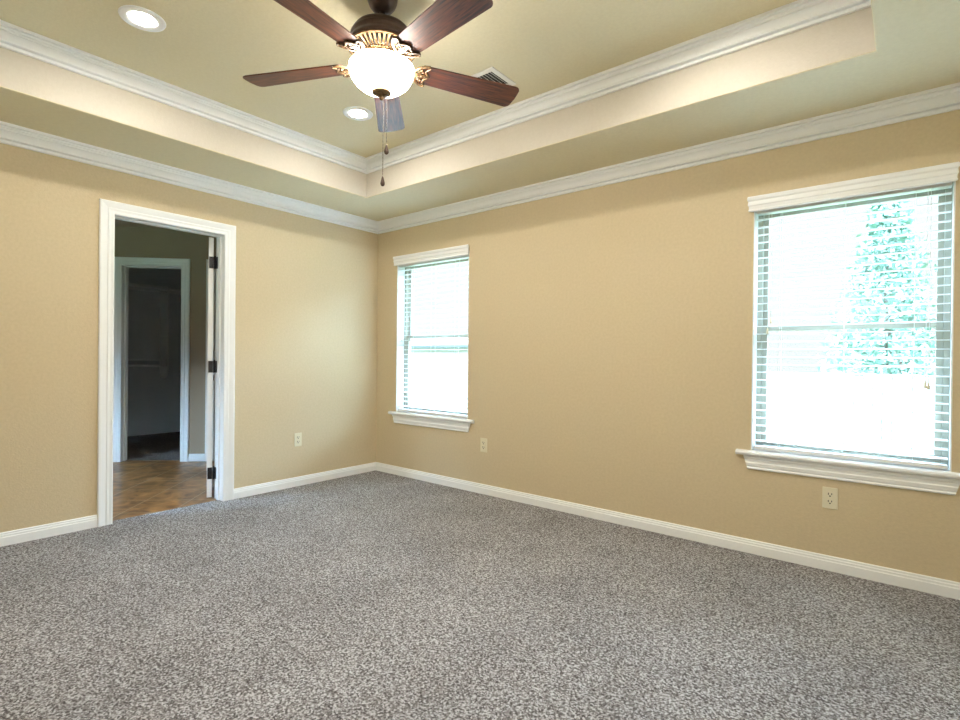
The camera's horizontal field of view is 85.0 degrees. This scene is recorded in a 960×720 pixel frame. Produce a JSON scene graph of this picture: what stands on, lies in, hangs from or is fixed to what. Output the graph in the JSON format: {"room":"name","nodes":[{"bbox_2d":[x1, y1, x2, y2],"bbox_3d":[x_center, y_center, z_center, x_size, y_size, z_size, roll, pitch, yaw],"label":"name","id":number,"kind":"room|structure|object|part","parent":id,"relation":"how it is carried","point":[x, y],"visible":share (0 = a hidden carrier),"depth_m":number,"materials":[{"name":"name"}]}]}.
{"room":"empty bedroom","nodes":[
{"label":"empty bedroom","id":0,"kind":"room"},
{"bbox_2d":[115,219,160,227],"bbox_3d":[-3.850,-1.442,5.139,4.130,0.120,3.970,1,0,39],"label":"ceiling","id":1,"kind":"structure","parent":0,"point":[120,223],"depth_m":5.34,"materials":[{"name":"beige paint"}]},
{"bbox_2d":[127,268,180,435],"bbox_3d":[-4.924,-0.152,7.020,0.120,2.500,2.120,1,0,39],"label":"wall","id":2,"kind":"structure","parent":0,"point":[153,401],"depth_m":7.34,"materials":[{"name":"white paint"}]},
{"bbox_2d":[128,283,180,378],"bbox_3d":[-4.721,-0.378,6.949,0.280,1.275,1.965,1,0,39],"label":"closet shelving","id":3,"kind":"object","parent":2,"relation":"attached to","point":[165,292],"visible":0.48,"depth_m":7.26,"materials":[{"name":"white paint"}]},
{"bbox_3d":[-4.815,0.075,6.698,0.032,0.032,1.460,1,0,39],"label":"hanging rod","id":4,"kind":"part","parent":3,"relation":"part of","materials":[{"name":"white paint"}]},
{"bbox_3d":[-4.888,0.000,6.758,0.270,0.018,1.460,1,0,39],"label":"shelf","id":5,"kind":"part","parent":3,"relation":"part of","materials":[{"name":"white paint"}]},
{"bbox_3d":[-4.804,-0.945,6.693,0.032,0.032,1.460,1,0,39],"label":"hanging rod","id":6,"kind":"part","parent":3,"relation":"part of","materials":[{"name":"white paint"}]},
{"bbox_3d":[-4.714,-1.005,6.946,0.280,0.020,1.965,1,0,39],"label":"shelf","id":7,"kind":"part","parent":3,"relation":"part of","materials":[{"name":"white paint"}]},
{"bbox_3d":[-4.413,-0.365,7.327,0.280,1.254,0.018,1,0,39],"label":"support panel","id":8,"kind":"part","parent":3,"relation":"part of","materials":[{"name":"white paint"}]},
{"bbox_2d":[115,226,215,461],"bbox_3d":[-3.138,-0.126,5.552,2.430,2.500,0.115,1,0,-6],"label":"wall","id":9,"kind":"structure","parent":0,"point":[144,242],"depth_m":5.51,"materials":[{"name":"beige paint"}]},
{"bbox_2d":[113,257,189,461],"bbox_3d":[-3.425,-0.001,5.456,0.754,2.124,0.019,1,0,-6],"label":"trim","id":10,"kind":"structure","parent":9,"relation":"attached to","point":[184,264],"depth_m":5.46,"materials":[{"name":"white paint"}]},
{"bbox_2d":[188,454,204,461],"bbox_3d":[-3.144,1.025,5.493,2.430,0.079,0.014,1,0,-6],"label":"baseboard","id":11,"kind":"structure","parent":9,"relation":"attached to","point":[191,457],"depth_m":5.50,"materials":[{"name":"white paint"}]},
{"bbox_2d":[205,259,214,460],"bbox_3d":[-2.502,0.009,5.551,0.770,2.124,0.019,1,0,-6],"label":"trim","id":12,"kind":"structure","parent":9,"relation":"attached to","point":[207,260],"depth_m":5.51,"materials":[{"name":"white paint"}]},
{"bbox_2d":[214,269,215,460],"bbox_3d":[-2.509,0.041,5.617,0.638,2.058,0.115,1,0,-6],"label":"trim","id":13,"kind":"structure","parent":9,"relation":"attached to","point":[215,269],"depth_m":5.54,"materials":[{"name":"white paint"}]},
{"bbox_2d":[214,312,215,459],"bbox_3d":[-2.503,0.047,5.560,0.598,2.028,0.090,1,0,-6],"label":"door","id":14,"kind":"structure","parent":9,"relation":"in","point":[215,312],"depth_m":5.54,"materials":[{"name":"white paint"}]},
{"bbox_2d":[0,143,377,532],"bbox_3d":[-2.214,-0.338,3.803,0.120,2.960,3.970,1,0,39],"label":"wall","id":15,"kind":"structure","parent":0,"point":[306,304],"depth_m":3.67,"materials":[{"name":"beige paint"}]},
{"bbox_2d":[97,199,235,526],"bbox_3d":[-2.242,0.020,3.775,0.158,2.124,0.886,1,0,39],"label":"trim","id":16,"kind":"structure","parent":15,"relation":"attached to","point":[108,209],"depth_m":3.45,"materials":[{"name":"white paint"}]},
{"bbox_2d":[0,462,375,546],"bbox_3d":[-2.180,1.043,3.763,0.014,0.079,3.660,1,0,39],"label":"baseboard","id":17,"kind":"structure","parent":15,"relation":"attached to","point":[88,522],"depth_m":4.09,"materials":[{"name":"white paint"}]},
{"bbox_2d":[207,237,217,497],"bbox_3d":[-2.247,0.056,4.375,0.077,2.022,0.747,0,0,-30],"label":"door","id":18,"kind":"structure","parent":15,"relation":"in","point":[213,260],"depth_m":4.07,"materials":[{"name":"white paint"}]},
{"bbox_2d":[294,433,301,446],"bbox_3d":[-1.568,0.686,4.514,0.007,0.114,0.070,1,0,39],"label":"wall outlet","id":19,"kind":"object","parent":15,"relation":"attached to","point":[297,436],"visible":1,"depth_m":4.51,"materials":[{"name":"beige plastic"}]},
{"bbox_2d":[0,7,874,196],"bbox_3d":[-0.409,-1.489,2.335,3.383,0.301,2.465,1,0,39],"label":"tray ceiling side","id":20,"kind":"structure","parent":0,"point":[852,34],"depth_m":2.97,"materials":[{"name":"beige paint"}]},
{"bbox_2d":[0,0,870,173],"bbox_3d":[-0.408,-1.585,2.334,3.383,0.109,2.465,1,0,39],"label":"trim","id":21,"kind":"structure","parent":20,"relation":"attached to","point":[797,15],"depth_m":2.97,"materials":[{"name":"white paint"}]},
{"bbox_2d":[0,82,959,233],"bbox_3d":[-0.408,-1.277,2.330,4.520,0.109,3.660,1,0,39],"label":"trim","id":22,"kind":"structure","parent":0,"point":[946,98],"depth_m":3.38,"materials":[{"name":"white paint"}]},
{"bbox_2d":[0,432,959,719],"bbox_3d":[-2.051,1.115,3.626,8.650,0.060,3.910,1,0,39],"label":"floor","id":23,"kind":"structure","parent":0,"point":[372,595],"depth_m":2.25,"materials":[{"name":"grey carpet"}]},
{"bbox_2d":[0,0,959,220],"bbox_3d":[-0.405,-1.561,2.328,4.520,0.460,3.660,1,0,39],"label":"ceiling","id":24,"kind":"structure","parent":0,"point":[206,48],"depth_m":2.79,"materials":[{"name":"paint"}]},
{"bbox_2d":[118,5,165,31],"bbox_3d":[-1.634,-1.650,2.536,0.198,0.006,0.198,1,0,39],"label":"recessed light","id":25,"kind":"object","parent":24,"relation":"in","point":[144,19],"visible":1,"depth_m":2.53,"materials":[{"name":"white paint"}]},
{"bbox_2d":[343,106,372,120],"bbox_3d":[-0.816,-1.646,3.501,0.198,0.006,0.198,1,0,39],"label":"recessed light","id":26,"kind":"object","parent":24,"relation":"in","point":[352,112],"visible":1,"depth_m":3.50,"materials":[{"name":"white"}]},
{"bbox_2d":[243,0,518,185],"bbox_3d":[-0.440,-1.210,2.321,1.286,0.857,1.286,1,0,39],"label":"ceiling fan","id":27,"kind":"object","parent":24,"relation":"hanging from","point":[382,48],"visible":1,"depth_m":2.26,"materials":[{"name":"brown wood"}]},
{"bbox_3d":[-0.854,-1.327,2.446,0.501,0.006,0.151,0,11,12],"label":"blade","id":28,"kind":"part","parent":27,"relation":"part of","materials":[{"name":"brown wood"}]},
{"bbox_3d":[-0.654,-1.323,1.991,0.151,0.006,0.501,13,7,29],"label":"blade","id":29,"kind":"part","parent":27,"relation":"part of","materials":[{"name":"brown wood"}]},
{"bbox_2d":[349,29,413,62],"bbox_3d":[-0.441,-1.375,2.356,0.300,0.039,0.300,1,0,39],"label":"bracket","id":30,"kind":"object","parent":27,"relation":"attached to","point":[371,38],"depth_m":2.25,"materials":[{"name":"gold metal"}]},
{"bbox_3d":[-0.442,-1.263,2.356,0.289,0.121,0.289,1,0,39],"label":"lamp shade","id":31,"kind":"part","parent":27,"relation":"part of","materials":[{"name":"white glass"}]},
{"bbox_3d":[-0.436,-1.010,2.358,0.004,0.367,0.003,1,0,39],"label":"pull chain","id":32,"kind":"part","parent":27,"relation":"part of","materials":[{"name":"metal"}]},
{"bbox_3d":[-0.420,-1.091,2.357,0.004,0.242,0.003,1,0,39],"label":"pull chain","id":33,"kind":"part","parent":27,"relation":"part of","materials":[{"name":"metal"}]},
{"bbox_3d":[-0.484,-1.325,2.776,0.151,0.006,0.501,-10,0,-6],"label":"blade","id":34,"kind":"part","parent":27,"relation":"part of","materials":[{"name":"grey wood"}]},
{"bbox_3d":[-0.160,-1.318,2.041,0.151,0.006,0.501,14,-8,-41],"label":"blade","id":35,"kind":"part","parent":27,"relation":"part of","materials":[{"name":"brown wood"}]},
{"bbox_3d":[-0.055,-1.319,2.526,0.501,0.006,0.151,2,-11,-24],"label":"blade","id":36,"kind":"part","parent":27,"relation":"part of","materials":[{"name":"brown wood"}]},
{"bbox_2d":[471,66,515,85],"bbox_3d":[0.062,-1.631,3.070,0.206,0.012,0.230,1,0,39],"label":"ceiling vent","id":37,"kind":"object","parent":24,"relation":"in","point":[492,74],"visible":0.5,"depth_m":3.01,"materials":[{"name":"white metal"}]},
{"bbox_2d":[376,109,959,581],"bbox_3d":[0.786,-0.186,3.816,4.520,3.200,0.160,1,0,39],"label":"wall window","id":38,"kind":"structure","parent":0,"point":[610,329],"depth_m":3.43,"materials":[{"name":"beige paint"}]},
{"bbox_2d":[388,258,473,431],"bbox_3d":[-0.408,-0.164,4.765,1.050,1.539,0.196,1,0,39],"label":"window","id":39,"kind":"structure","parent":38,"relation":"attached to","point":[401,417],"depth_m":5.00,"materials":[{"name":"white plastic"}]},
{"bbox_3d":[-0.381,0.117,4.804,0.835,0.694,0.028,1,0,39],"label":"sash","id":40,"kind":"part","parent":39,"relation":"part of","materials":[{"name":"clear glass"}]},
{"bbox_3d":[-0.355,-0.553,4.823,0.835,0.694,0.026,1,0,39],"label":"sash","id":41,"kind":"part","parent":39,"relation":"part of","materials":[{"name":"clear plastic"}]},
{"bbox_2d":[393,244,468,417],"bbox_3d":[-0.442,-0.244,4.735,0.944,1.469,0.095,1,0,39],"label":"window blind","id":42,"kind":"object","parent":38,"relation":"attached to","point":[460,252],"visible":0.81,"depth_m":4.71,"materials":[{"name":"white plastic"}]},
{"bbox_3d":[-0.645,-0.208,4.925,0.002,1.351,0.056,1,0,39],"label":"ladder cord","id":43,"kind":"part","parent":42,"relation":"part of","materials":[{"name":"white fabric"}]},
{"bbox_3d":[-0.432,0.481,4.748,0.876,0.020,0.050,1,0,39],"label":"rail","id":44,"kind":"part","parent":42,"relation":"part of","materials":[{"name":"white plastic"}]},
{"bbox_3d":[-0.424,-0.205,4.745,0.002,1.351,0.056,1,0,39],"label":"ladder cord","id":45,"kind":"part","parent":42,"relation":"part of","materials":[{"name":"white fabric"}]},
{"bbox_3d":[-0.417,-0.903,4.742,0.876,0.045,0.056,1,0,39],"label":"head rail","id":46,"kind":"part","parent":42,"relation":"part of","materials":[{"name":"white wood"}]},
{"bbox_3d":[-0.203,-0.201,4.565,0.002,1.351,0.056,1,0,39],"label":"ladder cord","id":47,"kind":"part","parent":42,"relation":"part of","materials":[{"name":"white fabric"}]},
{"bbox_2d":[480,438,486,451],"bbox_3d":[0.030,0.702,4.320,0.070,0.114,0.007,1,0,39],"label":"wall outlet","id":48,"kind":"object","parent":38,"relation":"attached to","point":[483,441],"visible":1,"depth_m":4.32,"materials":[{"name":"beige plastic"}]},
{"bbox_2d":[376,462,959,599],"bbox_3d":[0.718,1.075,3.755,4.520,0.079,0.014,1,0,39],"label":"baseboard","id":49,"kind":"structure","parent":38,"relation":"attached to","point":[923,583],"depth_m":3.17,"materials":[{"name":"white paint"}]},
{"bbox_2d":[822,487,837,509],"bbox_3d":[1.880,0.742,2.814,0.070,0.114,0.007,1,0,39],"label":"wall outlet","id":50,"kind":"object","parent":38,"relation":"attached to","point":[829,495],"visible":1,"depth_m":2.81,"materials":[{"name":"beige plastic"}]},
{"bbox_2d":[826,492,833,497],"bbox_3d":[1.879,0.723,2.812,0.033,0.029,0.002,1,0,39],"label":"receptacle","id":51,"kind":"object","parent":50,"relation":"attached to","point":[828,494],"depth_m":2.81,"materials":[{"name":"beige plastic"}]},
{"bbox_2d":[826,499,833,504],"bbox_3d":[1.879,0.761,2.812,0.033,0.029,0.002,1,0,39],"label":"receptacle","id":52,"kind":"object","parent":50,"relation":"attached to","point":[828,501],"depth_m":2.81,"materials":[{"name":"beige plastic"}]},
{"bbox_2d":[735,181,959,494],"bbox_3d":[1.967,-0.129,2.831,1.023,1.539,0.196,1,0,39],"label":"window","id":53,"kind":"structure","parent":38,"relation":"attached to","point":[933,480],"depth_m":2.73,"materials":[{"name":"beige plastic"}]},
{"bbox_3d":[1.995,0.152,2.870,0.808,0.694,0.028,1,0,39],"label":"sash","id":54,"kind":"part","parent":53,"relation":"part of","materials":[{"name":"beige plastic"}]},
{"bbox_3d":[2.020,-0.518,2.889,0.808,0.694,0.026,1,0,39],"label":"sash","id":55,"kind":"part","parent":53,"relation":"part of","materials":[{"name":"beige plastic"}]},
{"bbox_2d":[747,162,959,469],"bbox_3d":[1.933,-0.209,2.801,0.915,1.469,0.095,1,0,39],"label":"window blind","id":56,"kind":"object","parent":38,"relation":"attached to","point":[937,177],"visible":1,"depth_m":2.75,"materials":[{"name":"white plastic"}]},
{"bbox_3d":[1.657,-0.518,3.011,0.002,0.672,0.004,1,0,39],"label":"pull cord","id":57,"kind":"part","parent":56,"relation":"part of","materials":[{"name":"white fabric"}]},
{"bbox_3d":[1.669,-0.548,3.001,0.002,0.612,0.004,1,0,39],"label":"pull cord","id":58,"kind":"part","parent":56,"relation":"part of","materials":[{"name":"white fabric"}]},
{"bbox_3d":[1.720,-0.173,2.999,0.002,1.351,0.056,1,0,39],"label":"ladder cord","id":59,"kind":"part","parent":56,"relation":"part of","materials":[{"name":"white fabric"}]},
{"bbox_3d":[1.953,-0.170,2.810,0.002,1.351,0.056,1,0,39],"label":"ladder cord","id":60,"kind":"part","parent":56,"relation":"part of","materials":[{"name":"white fabric"}]},
{"bbox_3d":[1.944,0.516,2.814,0.849,0.020,0.050,1,0,39],"label":"rail","id":61,"kind":"part","parent":56,"relation":"part of","materials":[{"name":"white plastic"}]},
{"bbox_3d":[1.959,-0.868,2.808,0.849,0.045,0.056,1,0,39],"label":"head rail","id":62,"kind":"part","parent":56,"relation":"part of","materials":[{"name":"white wood"}]},
{"bbox_3d":[2.178,-0.167,2.627,0.002,1.351,0.056,1,0,39],"label":"ladder cord","id":63,"kind":"part","parent":56,"relation":"part of","materials":[{"name":"white fabric"}]},
{"bbox_3d":[2.199,-0.367,2.569,0.014,0.958,0.004,1,0,39],"label":"pull cord","id":64,"kind":"part","parent":56,"relation":"part of","materials":[{"name":"white fabric"}]},
{"label":"outside","id":65,"kind":"structure","parent":0,"visible":0},
{"bbox_2d":[768,379,932,453],"bbox_3d":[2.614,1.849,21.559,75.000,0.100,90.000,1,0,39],"label":"ground","id":66,"kind":"structure","parent":65,"point":[801,379],"depth_m":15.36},
{"bbox_2d":[411,337,467,365],"bbox_3d":[-2.156,0.144,32.540,10.700,3.100,8.000,1,0,39],"label":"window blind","id":67,"kind":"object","parent":66,"relation":"on","point":[420,343],"visible":0.16,"depth_m":28.23,"materials":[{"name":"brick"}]},
{"bbox_2d":[410,365,934,453],"bbox_3d":[2.007,1.016,14.403,25.075,1.620,0.150,1,0,39],"label":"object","id":68,"kind":"structure","parent":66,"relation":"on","point":[772,376],"depth_m":10.26,"materials":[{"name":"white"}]},
{"bbox_2d":[809,200,936,443],"bbox_3d":[8.980,-1.043,11.499,3.182,5.923,3.078,1,0,23],"label":"tree","id":69,"kind":"object","parent":66,"relation":"on","point":[904,230],"visible":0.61,"depth_m":11.25,"materials":[{"name":"green plant"}]}
]}

